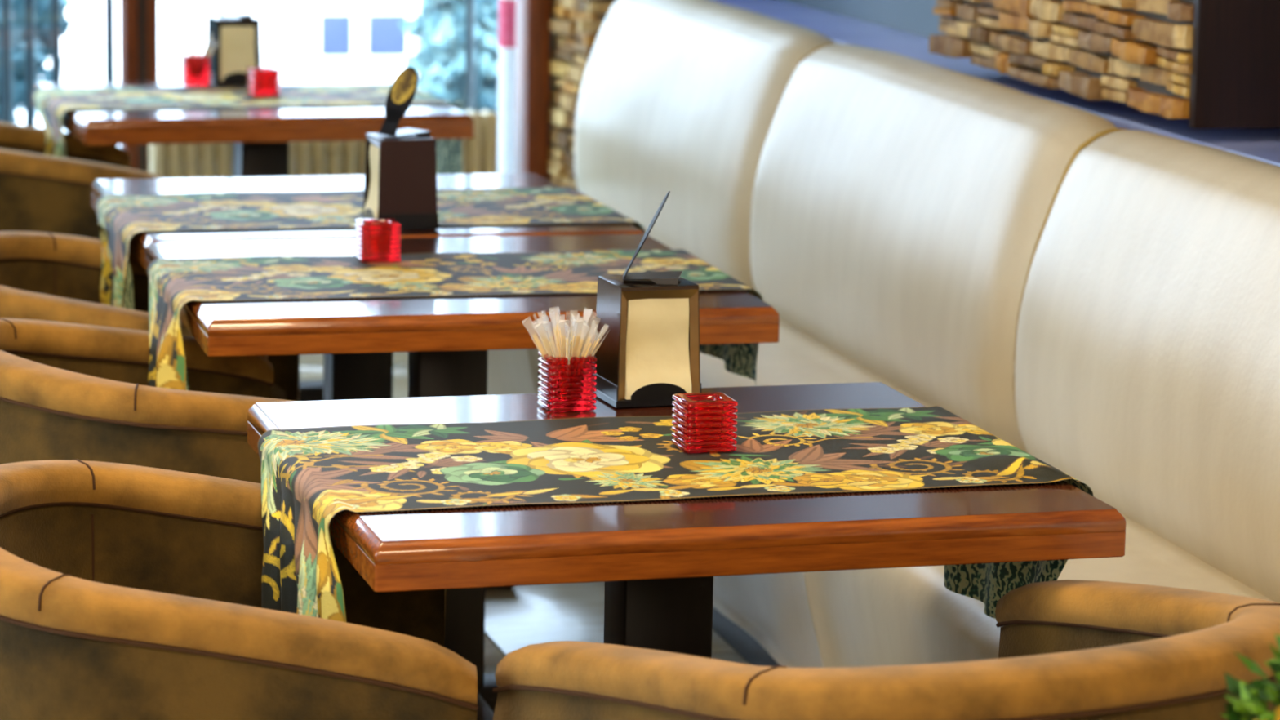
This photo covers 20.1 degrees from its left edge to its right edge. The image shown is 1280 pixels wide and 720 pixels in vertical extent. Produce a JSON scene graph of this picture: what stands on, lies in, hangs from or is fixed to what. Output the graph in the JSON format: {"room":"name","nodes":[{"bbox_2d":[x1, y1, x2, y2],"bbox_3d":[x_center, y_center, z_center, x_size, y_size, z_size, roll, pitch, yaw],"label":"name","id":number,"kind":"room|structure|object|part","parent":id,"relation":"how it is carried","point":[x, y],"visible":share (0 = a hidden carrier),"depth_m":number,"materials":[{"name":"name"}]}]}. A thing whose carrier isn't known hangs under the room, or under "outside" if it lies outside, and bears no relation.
{"room":"restaurant","nodes":[
{"label":"restaurant","id":0,"kind":"room"},
{"bbox_2d":[299,351,751,673],"bbox_3d":[-1.170,1.046,3.770,6.540,0.120,12.150,-2,10,-16],"label":"floor","id":1,"kind":"structure","parent":0,"point":[519,616],"depth_m":6.76,"materials":[{"name":"grey tile"}]},
{"bbox_2d":[0,121,165,239],"bbox_3d":[-1.423,-0.180,8.202,0.647,0.739,0.752,-2,11,-18],"label":"tub chair","id":2,"kind":"object","parent":1,"relation":"on","point":[39,192],"visible":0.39,"depth_m":7.84,"materials":[{"name":"brown leather"}]},
{"bbox_2d":[0,231,299,401],"bbox_3d":[-0.954,0.160,6.388,0.647,0.720,0.752,1,10,-1],"label":"tub chair","id":3,"kind":"object","parent":1,"relation":"on","point":[46,276],"visible":0.24,"depth_m":6.59,"materials":[{"name":"brown leather"}]},
{"bbox_2d":[271,384,286,399],"bbox_3d":[-0.917,0.148,6.386,0.564,0.160,0.596,1,10,-1],"label":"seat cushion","id":4,"kind":"object","parent":3,"relation":"on","point":[278,391],"depth_m":6.57,"materials":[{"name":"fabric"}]},
{"bbox_2d":[0,317,446,634],"bbox_3d":[-0.737,0.321,5.445,0.647,0.739,0.752,-4,11,-28],"label":"tub chair","id":5,"kind":"object","parent":1,"relation":"on","point":[68,391],"visible":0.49,"depth_m":5.07,"materials":[{"name":"brown leather"}]},
{"bbox_2d":[0,458,478,719],"bbox_3d":[-0.540,0.527,4.306,0.647,0.739,0.752,0,10,-6],"label":"tub chair","id":6,"kind":"object","parent":1,"relation":"on","point":[128,592],"visible":0.8,"depth_m":3.93,"materials":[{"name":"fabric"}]},
{"bbox_2d":[31,78,474,401],"bbox_3d":[-0.946,-0.258,8.668,0.900,0.746,0.855,-2,11,-17],"label":"table","id":7,"kind":"object","parent":1,"relation":"on","point":[260,137],"visible":0.48,"depth_m":8.26,"materials":[{"name":"brown wood"}]},
{"bbox_2d":[206,0,261,85],"bbox_3d":[-1.003,-0.830,8.908,0.122,0.293,0.114,-2,11,-19],"label":"napkin holder","id":8,"kind":"object","parent":7,"relation":"on","point":[234,38],"visible":0.88,"depth_m":8.87,"materials":[{"name":"black metal"}]},
{"bbox_3d":[-1.015,-0.911,8.889,0.040,0.127,0.068,-2,11,-19],"label":"sign plate","id":9,"kind":"part","parent":8,"relation":"part of","materials":[{"name":"white"}]},
{"bbox_2d":[209,79,248,85],"bbox_3d":[-1.006,-0.691,8.933,0.122,0.010,0.114,-2,11,-19],"label":"tray","id":10,"kind":"object","parent":8,"relation":"on","point":[215,82],"depth_m":8.87,"materials":[{"name":"black metal"}]},
{"bbox_3d":[-0.988,-0.759,8.872,0.117,0.146,0.009,-2,11,-19],"label":"frame","id":11,"kind":"part","parent":8,"relation":"part of","materials":[{"name":"black metal"}]},
{"bbox_2d":[32,84,462,174],"bbox_3d":[-0.940,-0.510,8.597,0.972,0.233,0.568,-2,11,-17],"label":"table runner","id":12,"kind":"object","parent":7,"relation":"on","point":[51,104],"visible":0.71,"depth_m":8.58,"materials":[{"name":"multicoloured fabric"}]},
{"bbox_2d":[180,53,210,85],"bbox_3d":[-1.088,-0.710,8.835,0.065,0.073,0.065,-2,10,-16],"label":"cube","id":13,"kind":"object","parent":12,"relation":"on","point":[195,69],"visible":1,"depth_m":8.81,"materials":[{"name":"red glass"}]},
{"bbox_2d":[188,40,192,56],"bbox_3d":[-1.099,-0.745,8.834,0.032,0.119,0.004,6,11,24],"label":"wrapped stirrer","id":14,"kind":"object","parent":13,"relation":"in","point":[189,45],"visible":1,"depth_m":8.83,"materials":[{"name":"white paper"}]},
{"bbox_2d":[204,42,209,55],"bbox_3d":[-1.066,-0.742,8.823,0.052,0.118,0.006,3,10,13],"label":"wrapped stirrer","id":15,"kind":"object","parent":13,"relation":"in","point":[208,43],"visible":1,"depth_m":8.82,"materials":[{"name":"white paper"}]},
{"bbox_2d":[246,66,280,96],"bbox_3d":[-0.900,-0.667,8.632,0.068,0.065,0.068,-3,11,-21],"label":"cube","id":16,"kind":"object","parent":12,"relation":"on","point":[262,81],"visible":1,"depth_m":8.61,"materials":[{"name":"red glass"}]},
{"bbox_2d":[148,109,497,177],"bbox_3d":[-0.847,-0.365,9.707,0.942,0.600,0.097,-2,10,-16],"label":"radiator","id":17,"kind":"object","parent":1,"relation":"on","point":[480,153],"visible":0.06,"depth_m":9.63,"materials":[{"name":"metal"}]},
{"bbox_2d":[90,173,644,589],"bbox_3d":[-0.537,0.074,6.840,0.900,0.746,0.855,-2,10,-15],"label":"table","id":18,"kind":"object","parent":1,"relation":"on","point":[366,375],"visible":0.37,"depth_m":6.79,"materials":[{"name":"brown wood"}]},
{"bbox_2d":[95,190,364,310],"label":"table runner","id":19,"kind":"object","parent":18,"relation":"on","point":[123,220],"depth_m":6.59,"materials":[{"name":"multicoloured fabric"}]},
{"bbox_2d":[436,186,644,233],"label":"table runner","id":20,"kind":"object","parent":18,"relation":"on","point":[532,205],"depth_m":6.74,"materials":[{"name":"multicoloured fabric"}]},
{"bbox_2d":[361,66,439,230],"bbox_3d":[-0.428,-0.381,6.460,0.114,0.285,0.122,-2,11,-17],"label":"napkin holder","id":21,"kind":"object","parent":20,"relation":"on","point":[400,177],"visible":0.94,"depth_m":6.43,"materials":[{"name":"brown wood"}]},
{"bbox_3d":[-0.477,-0.322,6.455,0.009,0.146,0.117,-2,11,-17],"label":"frame","id":22,"kind":"part","parent":21,"relation":"part of","materials":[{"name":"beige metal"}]},
{"bbox_3d":[-0.430,-0.462,6.442,0.068,0.120,0.059,11,14,43],"label":"sign plate","id":23,"kind":"part","parent":21,"relation":"part of","materials":[{"name":"black"}]},
{"bbox_2d":[361,216,439,230],"bbox_3d":[-0.431,-0.246,6.484,0.114,0.010,0.122,-2,11,-17],"label":"tray","id":24,"kind":"object","parent":21,"relation":"on","point":[408,223],"depth_m":6.43,"materials":[{"name":"black metal"}]},
{"bbox_2d":[377,213,438,225],"bbox_3d":[-0.413,-0.251,6.426,0.112,0.019,0.003,-2,11,-17],"label":"tray","id":25,"kind":"object","parent":21,"relation":"on","point":[423,218],"depth_m":6.43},
{"bbox_2d":[145,233,779,719],"bbox_3d":[-0.325,0.224,6.018,0.900,0.746,0.838,-1,10,-14],"label":"table","id":26,"kind":"object","parent":1,"relation":"on","point":[447,340],"visible":0.48,"depth_m":5.65,"materials":[{"name":"brown wood"}]},
{"bbox_2d":[147,248,763,390],"bbox_3d":[-0.314,-0.007,5.855,1.005,0.243,0.631,-1,10,-14],"label":"table runner","id":27,"kind":"object","parent":26,"relation":"on","point":[173,282],"visible":0.75,"depth_m":5.89,"materials":[{"name":"multicoloured fabric"}]},
{"bbox_2d":[354,218,401,262],"bbox_3d":[-0.440,-0.201,6.051,0.068,0.065,0.068,-2,10,-16],"label":"cube","id":28,"kind":"object","parent":27,"relation":"on","point":[377,240],"visible":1,"depth_m":6.02,"materials":[{"name":"red glass"}]},
{"bbox_2d":[247,382,1126,658],"bbox_3d":[0.018,0.483,4.588,0.900,0.746,0.855,-2,10,-16],"label":"table","id":29,"kind":"object","parent":1,"relation":"on","point":[658,562],"visible":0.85,"depth_m":4.19,"materials":[{"name":"brown wood"}]},
{"bbox_2d":[537,350,596,412],"bbox_3d":[-0.097,0.027,4.797,0.065,0.073,0.065,-2,11,-18],"label":"holder","id":30,"kind":"object","parent":29,"relation":"on","point":[563,387],"visible":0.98,"depth_m":4.77,"materials":[{"name":"red glass"}]},
{"bbox_2d":[532,333,546,355],"bbox_3d":[-0.125,-0.002,4.786,0.067,0.114,0.004,-1,10,-12],"label":"wrapped stirrer","id":31,"kind":"object","parent":30,"relation":"in","point":[535,336],"visible":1,"depth_m":4.78,"materials":[{"name":"white"}]},
{"bbox_2d":[533,339,546,360],"bbox_3d":[-0.124,0.003,4.783,0.062,0.102,0.014,-1,10,-12],"label":"wrapped stirrer","id":32,"kind":"object","parent":30,"relation":"in","point":[533,340],"visible":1,"depth_m":4.78,"materials":[{"name":"white"}]},
{"bbox_2d":[539,335,547,352],"bbox_3d":[-0.118,-0.001,4.800,0.054,0.106,0.010,4,10,15],"label":"wrapped stirrer","id":33,"kind":"object","parent":30,"relation":"in","point":[541,338],"visible":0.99,"depth_m":4.80,"materials":[{"name":"white"}]},
{"bbox_2d":[542,337,553,355],"bbox_3d":[-0.115,0.001,4.774,0.060,0.111,0.007,-8,14,-42],"label":"wrapped stirrer","id":34,"kind":"object","parent":30,"relation":"in","point":[545,340],"visible":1,"depth_m":4.76,"materials":[{"name":"white"}]},
{"bbox_2d":[544,328,552,352],"bbox_3d":[-0.114,-0.007,4.802,0.046,0.116,0.013,6,11,24],"label":"wrapped stirrer","id":35,"kind":"object","parent":30,"relation":"in","point":[546,331],"visible":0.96,"depth_m":4.80,"materials":[{"name":"white"}]},
{"bbox_2d":[549,342,555,357],"bbox_3d":[-0.111,0.005,4.769,0.010,0.106,0.064,6,11,27],"label":"wrapped stirrer","id":36,"kind":"object","parent":30,"relation":"in","point":[549,342],"visible":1,"depth_m":4.75,"materials":[{"name":"white wood"}]},
{"bbox_2d":[549,336,558,356],"bbox_3d":[-0.111,0.000,4.774,0.014,0.112,0.051,7,12,30],"label":"wrapped stirrer","id":37,"kind":"object","parent":30,"relation":"in","point":[551,339],"visible":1,"depth_m":4.76,"materials":[{"name":"white"}]},
{"bbox_2d":[553,328,560,356],"bbox_3d":[-0.107,-0.007,4.787,0.025,0.120,0.014,-6,12,-36],"label":"wrapped stirrer","id":38,"kind":"object","parent":30,"relation":"in","point":[554,329],"visible":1,"depth_m":4.78,"materials":[{"name":"white"}]},
{"bbox_2d":[554,324,562,356],"bbox_3d":[-0.106,-0.010,4.803,0.037,0.122,0.009,11,14,44],"label":"wrapped stirrer","id":39,"kind":"object","parent":30,"relation":"in","point":[557,327],"visible":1,"depth_m":4.80,"materials":[{"name":"white"}]},
{"bbox_2d":[560,325,563,356],"bbox_3d":[-0.104,-0.009,4.794,0.022,0.122,0.010,8,12,34],"label":"wrapped stirrer","id":40,"kind":"object","parent":30,"relation":"in","point":[560,326],"visible":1,"depth_m":4.79,"materials":[{"name":"white"}]},
{"bbox_2d":[562,335,566,356],"bbox_3d":[-0.099,0.000,4.779,0.014,0.112,0.030,2,10,5],"label":"wrapped stirrer","id":41,"kind":"object","parent":30,"relation":"in","point":[564,337],"visible":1,"depth_m":4.77,"materials":[{"name":"white"}]},
{"bbox_2d":[565,337,568,358],"bbox_3d":[-0.097,0.002,4.764,0.007,0.114,0.065,1,10,-1],"label":"wrapped stirrer","id":42,"kind":"object","parent":30,"relation":"in","point":[566,340],"visible":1,"depth_m":4.75,"materials":[{"name":"white wood"}]},
{"bbox_2d":[567,328,569,356],"bbox_3d":[-0.097,-0.007,4.810,0.007,0.114,0.044,1,10,1],"label":"wrapped stirrer","id":43,"kind":"object","parent":30,"relation":"in","point":[568,330],"visible":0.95,"depth_m":4.81,"materials":[{"name":"white paper"}]},
{"bbox_2d":[568,340,572,364],"bbox_3d":[-0.093,0.004,4.762,0.007,0.111,0.070,0,10,-5],"label":"wrapped stirrer","id":44,"kind":"object","parent":30,"relation":"in","point":[571,342],"visible":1,"depth_m":4.75,"materials":[{"name":"white wood"}]},
{"bbox_2d":[570,330,573,341],"bbox_3d":[-0.092,-0.004,4.782,0.003,0.118,0.027,-4,11,-27],"label":"wrapped stirrer","id":45,"kind":"object","parent":30,"relation":"in","point":[572,332],"visible":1,"depth_m":4.77,"materials":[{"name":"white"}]},
{"bbox_2d":[570,334,574,356],"bbox_3d":[-0.091,-0.001,4.770,0.004,0.117,0.052,-2,10,-14],"label":"wrapped stirrer","id":46,"kind":"object","parent":30,"relation":"in","point":[573,336],"visible":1,"depth_m":4.76,"materials":[{"name":"white"}]},
{"bbox_2d":[572,335,580,356],"bbox_3d":[-0.086,-0.001,4.779,0.014,0.112,0.037,-4,11,-26],"label":"wrapped stirrer","id":47,"kind":"object","parent":30,"relation":"in","point":[577,340],"visible":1,"depth_m":4.77,"materials":[{"name":"white"}]},
{"bbox_2d":[576,337,583,357],"bbox_3d":[-0.083,0.002,4.770,0.004,0.112,0.059,-5,12,-30],"label":"wrapped stirrer","id":48,"kind":"object","parent":30,"relation":"in","point":[580,345],"visible":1,"depth_m":4.76,"materials":[{"name":"white"}]},
{"bbox_2d":[580,325,586,338],"bbox_3d":[-0.084,-0.009,4.802,0.038,0.121,0.013,-5,12,-30],"label":"wrapped stirrer","id":49,"kind":"object","parent":30,"relation":"in","point":[582,333],"visible":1,"depth_m":4.80,"materials":[{"name":"white"}]},
{"bbox_2d":[581,328,587,350],"bbox_3d":[-0.081,-0.008,4.808,0.003,0.118,0.054,10,14,42],"label":"wrapped stirrer","id":50,"kind":"object","parent":30,"relation":"in","point":[586,329],"visible":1,"depth_m":4.81,"materials":[{"name":"white paper"}]},
{"bbox_2d":[581,328,590,351],"bbox_3d":[-0.079,-0.007,4.815,0.004,0.115,0.066,8,12,35],"label":"wrapped stirrer","id":51,"kind":"object","parent":30,"relation":"in","point":[588,330],"visible":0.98,"depth_m":4.82,"materials":[{"name":"white"}]},
{"bbox_2d":[581,336,591,355],"bbox_3d":[-0.077,0.001,4.781,0.053,0.111,0.006,7,12,31],"label":"wrapped stirrer","id":52,"kind":"object","parent":30,"relation":"in","point":[589,338],"visible":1,"depth_m":4.77,"materials":[{"name":"white"}]},
{"bbox_2d":[583,342,591,357],"bbox_3d":[-0.076,0.005,4.775,0.062,0.104,0.006,10,13,41],"label":"wrapped stirrer","id":53,"kind":"object","parent":30,"relation":"in","point":[590,344],"visible":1,"depth_m":4.76,"materials":[{"name":"white wood"}]},
{"bbox_2d":[587,341,595,355],"bbox_3d":[-0.073,0.004,4.789,0.053,0.101,0.013,4,11,17],"label":"wrapped stirrer","id":54,"kind":"object","parent":30,"relation":"in","point":[591,349],"visible":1,"depth_m":4.78,"materials":[{"name":"white"}]},
{"bbox_2d":[590,338,599,354],"bbox_3d":[-0.071,0.003,4.800,0.058,0.100,0.014,-3,11,-22],"label":"wrapped stirrer","id":55,"kind":"object","parent":30,"relation":"in","point":[597,340],"visible":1,"depth_m":4.80,"materials":[{"name":"white"}]},
{"bbox_2d":[593,191,701,408],"bbox_3d":[0.011,-0.087,4.846,0.122,0.284,0.114,-2,11,-18],"label":"napkin holder","id":56,"kind":"object","parent":29,"relation":"on","point":[647,324],"visible":0.93,"depth_m":4.81,"materials":[{"name":"black metal"}]},
{"bbox_2d":[593,373,618,400],"bbox_3d":[-0.047,0.035,4.849,0.003,0.019,0.112,-2,11,-18],"label":"tray","id":57,"kind":"object","parent":56,"relation":"on","point":[603,385],"depth_m":4.84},
{"bbox_2d":[594,389,675,408],"bbox_3d":[0.008,0.048,4.870,0.122,0.010,0.114,-2,11,-18],"label":"tray","id":58,"kind":"object","parent":56,"relation":"on","point":[619,398],"depth_m":4.81,"materials":[{"name":"black metal"}]},
{"bbox_3d":[0.009,-0.168,4.832,0.061,0.118,0.068,1,10,1],"label":"sign plate","id":59,"kind":"part","parent":56,"relation":"part of","materials":[{"name":"black"}]},
{"bbox_3d":[0.025,-0.021,4.809,0.117,0.146,0.009,-2,11,-18],"label":"frame","id":60,"kind":"part","parent":56,"relation":"part of","materials":[{"name":"brown metal"}]},
{"bbox_2d":[257,405,1093,622],"bbox_3d":[0.032,0.259,4.462,0.986,0.299,0.609,-2,10,-16],"label":"table runner","id":61,"kind":"object","parent":29,"relation":"on","point":[309,476],"visible":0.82,"depth_m":4.44,"materials":[{"name":"multicoloured fabric"}]},
{"bbox_2d":[671,391,737,453],"bbox_3d":[0.081,0.079,4.530,0.068,0.065,0.068,-2,10,-16],"label":"cube","id":62,"kind":"object","parent":61,"relation":"on","point":[704,422],"visible":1,"depth_m":4.50,"materials":[{"name":"red glass"}]},
{"bbox_2d":[487,0,1279,667],"bbox_3d":[0.713,0.229,5.362,0.723,1.003,8.054,-2,10,-14],"label":"bench","id":63,"kind":"object","parent":1,"relation":"on","point":[1100,300],"visible":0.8,"depth_m":6.20,"materials":[{"name":"beige leather"}]},
{"bbox_2d":[487,349,537,395],"bbox_3d":[-0.169,-0.107,8.463,0.563,0.389,1.588,-2,10,-14],"label":"seat cushion","id":64,"kind":"object","parent":63,"relation":"on","point":[509,371],"depth_m":7.99,"materials":[{"name":"beige leather"}]},
{"bbox_2d":[574,0,835,289],"bbox_3d":[0.131,-0.515,8.457,0.268,0.638,1.606,-2,10,-14],"label":"backrest cushion","id":65,"kind":"object","parent":63,"relation":"on","point":[682,98],"depth_m":8.18,"materials":[{"name":"beige leather"}]},
{"bbox_2d":[528,319,932,667],"bbox_3d":[0.276,0.204,6.750,0.563,0.389,1.994,-2,10,-14],"label":"seat cushion","id":66,"kind":"object","parent":63,"relation":"on","point":[780,611],"depth_m":6.62,"materials":[{"name":"beige leather"}]},
{"bbox_2d":[750,44,1117,453],"bbox_3d":[0.530,-0.235,6.921,0.268,0.638,1.606,-2,10,-14],"label":"backrest cushion","id":67,"kind":"object","parent":63,"relation":"on","point":[901,206],"depth_m":6.67,"materials":[{"name":"beige leather"}]},
{"bbox_2d":[804,515,1273,667],"bbox_3d":[0.775,0.554,4.829,0.563,0.389,2.024,-2,10,-14],"label":"seat cushion","id":68,"kind":"object","parent":63,"relation":"on","point":[895,615],"depth_m":5.28,"materials":[{"name":"beige leather"}]},
{"bbox_2d":[1014,129,1279,603],"bbox_3d":[0.930,0.044,5.384,0.268,0.639,1.606,-2,10,-14],"label":"backrest cushion","id":69,"kind":"object","parent":63,"relation":"on","point":[1147,316],"depth_m":5.50,"materials":[{"name":"beige leather"}]},
{"bbox_2d":[492,579,1279,719],"bbox_3d":[0.327,0.607,3.949,0.767,0.736,0.698,-5,12,-29],"label":"tub chair","id":70,"kind":"object","parent":1,"relation":"on","point":[1069,649],"visible":0.96,"depth_m":3.66,"materials":[{"name":"brown leather"}]},
{"bbox_2d":[1220,634,1279,719],"bbox_3d":[0.623,0.667,3.245,0.292,0.875,0.290,-2,10,-16],"label":"potted plant","id":71,"kind":"object","parent":1,"relation":"on","point":[1254,695],"visible":1,"depth_m":3.19,"materials":[{"name":"green plant"}]},
{"bbox_3d":[0.630,0.355,3.190,0.143,0.131,0.142,-2,10,-16],"label":"stem","id":72,"kind":"part","parent":71,"relation":"part of","materials":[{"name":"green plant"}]},
{"bbox_2d":[548,0,560,181],"bbox_3d":[-2.758,-1.527,9.182,6.540,3.000,0.150,-2,10,-16],"label":"wall","id":73,"kind":"structure","parent":0,"point":[553,16],"depth_m":9.96,"materials":[{"name":"brown stone"}]},
{"bbox_2d":[120,0,138,169],"bbox_3d":[-2.510,-1.436,9.243,2.445,2.690,0.100,-2,10,-16],"label":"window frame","id":74,"kind":"structure","parent":73,"relation":"in","point":[128,8],"depth_m":9.63,"materials":[{"name":"brown wood"}]},
{"bbox_2d":[137,0,146,172],"bbox_3d":[-1.316,-1.462,9.514,0.020,2.690,0.020,-2,10,-16],"label":"trim","id":75,"kind":"structure","parent":73,"relation":"attached to","point":[142,49],"depth_m":9.62,"materials":[{"name":"brown wood"}]},
{"bbox_2d":[146,0,158,172],"bbox_3d":[-0.793,-1.489,9.721,1.120,2.690,0.100,-2,10,-16],"label":"window","id":76,"kind":"structure","parent":73,"relation":"in","point":[152,6],"depth_m":9.64,"materials":[{"name":"brown wood"}]},
{"bbox_2d":[514,0,551,180],"bbox_3d":[-0.285,-1.475,9.863,0.064,2.750,0.150,-2,10,-16],"label":"window frame","id":77,"kind":"structure","parent":73,"relation":"attached to","point":[532,43],"depth_m":9.93,"materials":[{"name":"brown wood"}]},
{"bbox_2d":[547,0,616,191],"bbox_3d":[0.002,-1.582,9.656,0.435,3.044,0.488,-2,10,-16],"label":"wall pier","id":78,"kind":"object","parent":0,"point":[578,28],"visible":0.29,"depth_m":9.78,"materials":[{"name":"brown stone"}]},
{"bbox_2d":[782,0,951,37],"bbox_3d":[1.836,-0.600,4.430,0.300,3.000,11.950,-2,10,-16],"label":"wall","id":79,"kind":"structure","parent":0,"point":[917,17],"depth_m":8.35,"materials":[{"name":"blue paint"}]},
{"bbox_2d":[711,0,1279,166],"bbox_3d":[1.635,0.463,4.261,0.240,0.960,11.370,-2,10,-16],"label":"ledge","id":80,"kind":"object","parent":79,"relation":"attached to","point":[1263,144],"depth_m":7.15,"materials":[{"name":"blue stone"}]},
{"bbox_2d":[928,0,1279,128],"bbox_3d":[0.906,-1.502,6.584,0.301,2.021,1.297,-2,10,-16],"label":"wall pier","id":81,"kind":"object","parent":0,"point":[1211,64],"visible":1,"depth_m":6.33,"materials":[{"name":"brown stone"}]},
{"bbox_3d":[1.088,-1.389,5.986,0.278,2.015,0.025,-2,10,-16],"label":"panel","id":82,"kind":"part","parent":81,"relation":"part of","materials":[{"name":"brown wood"}]},
{"label":"outside","id":83,"kind":"structure","parent":0,"visible":0},
{"bbox_2d":[11,14,120,146],"bbox_3d":[-4.378,-4.704,36.746,70.000,0.180,54.050,-2,10,-16],"label":"ground","id":84,"kind":"structure","parent":83,"point":[20,115],"depth_m":15.80,"materials":[{"name":"white snow"}]},
{"bbox_2d":[0,0,12,123],"bbox_3d":[-1.857,-1.435,10.537,0.028,2.620,0.028,2,10,7],"label":"post","id":85,"kind":"object","parent":84,"relation":"on","point":[6,9],"visible":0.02,"depth_m":10.62,"materials":[{"name":"teal"}]},
{"bbox_2d":[23,0,35,127],"bbox_3d":[-1.792,-1.437,10.555,0.028,2.620,0.028,2,10,7],"label":"post","id":86,"kind":"object","parent":84,"relation":"on","point":[28,5],"visible":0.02,"depth_m":10.64,"materials":[{"name":"teal"}]},
{"bbox_2d":[0,0,73,124],"bbox_3d":[-2.719,-1.037,11.629,1.814,1.424,0.700,-2,10,-16],"label":"hedge","id":87,"kind":"object","parent":84,"relation":"on","point":[42,7],"visible":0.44,"depth_m":11.76,"materials":[{"name":"teal plant"}]},
{"bbox_2d":[50,0,61,82],"bbox_3d":[-1.717,-1.440,10.576,0.028,2.620,0.028,2,10,7],"label":"post","id":88,"kind":"object","parent":84,"relation":"on","point":[55,29],"visible":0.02,"depth_m":10.65,"materials":[{"name":"teal"}]},
{"bbox_2d":[104,0,115,81],"bbox_3d":[-1.564,-1.444,10.619,0.028,2.620,0.028,2,10,7],"label":"post","id":89,"kind":"object","parent":84,"relation":"on","point":[109,24],"visible":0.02,"depth_m":10.70,"materials":[{"name":"teal"}]},
{"bbox_2d":[39,0,419,82],"bbox_3d":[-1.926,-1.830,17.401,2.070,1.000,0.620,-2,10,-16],"label":"building","id":90,"kind":"structure","parent":84,"relation":"on","point":[304,39],"depth_m":17.22,"materials":[{"name":"white paint"}]},
{"bbox_3d":[-1.456,-1.555,17.274,0.150,0.200,0.030,-2,10,-16],"label":"panel","id":91,"kind":"part","parent":90,"relation":"part of","materials":[{"name":"blue glass"}]},
{"bbox_3d":[-1.216,-1.562,17.341,0.190,0.200,0.030,-2,10,-16],"label":"panel","id":92,"kind":"part","parent":90,"relation":"part of","materials":[{"name":"blue glass"}]},
{"bbox_2d":[416,0,437,93],"bbox_3d":[-0.316,-5.483,15.847,3.213,8.796,3.209,2,10,8],"label":"street tree","id":93,"kind":"object","parent":84,"relation":"on","point":[420,1],"visible":0.02,"depth_m":16.36,"materials":[{"name":"green plant"}]},
{"bbox_2d":[398,0,498,115],"bbox_3d":[-0.521,-1.196,12.758,0.641,1.423,0.674,-2,10,-16],"label":"tree","id":94,"kind":"object","parent":84,"relation":"on","point":[440,64],"visible":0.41,"depth_m":12.62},
{"bbox_2d":[464,0,475,111],"bbox_3d":[-0.510,-1.477,10.912,0.028,2.620,0.028,2,10,7],"label":"post","id":95,"kind":"object","parent":84,"relation":"on","point":[469,4],"visible":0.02,"depth_m":11.00,"materials":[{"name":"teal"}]},
{"bbox_2d":[497,0,515,173],"bbox_3d":[-0.360,-1.667,10.340,0.075,3.200,0.075,-2,10,-16],"label":"striped pole","id":96,"kind":"object","parent":84,"relation":"on","point":[507,8],"visible":0.42,"depth_m":10.46,"materials":[{"name":"white paint"}]}
]}

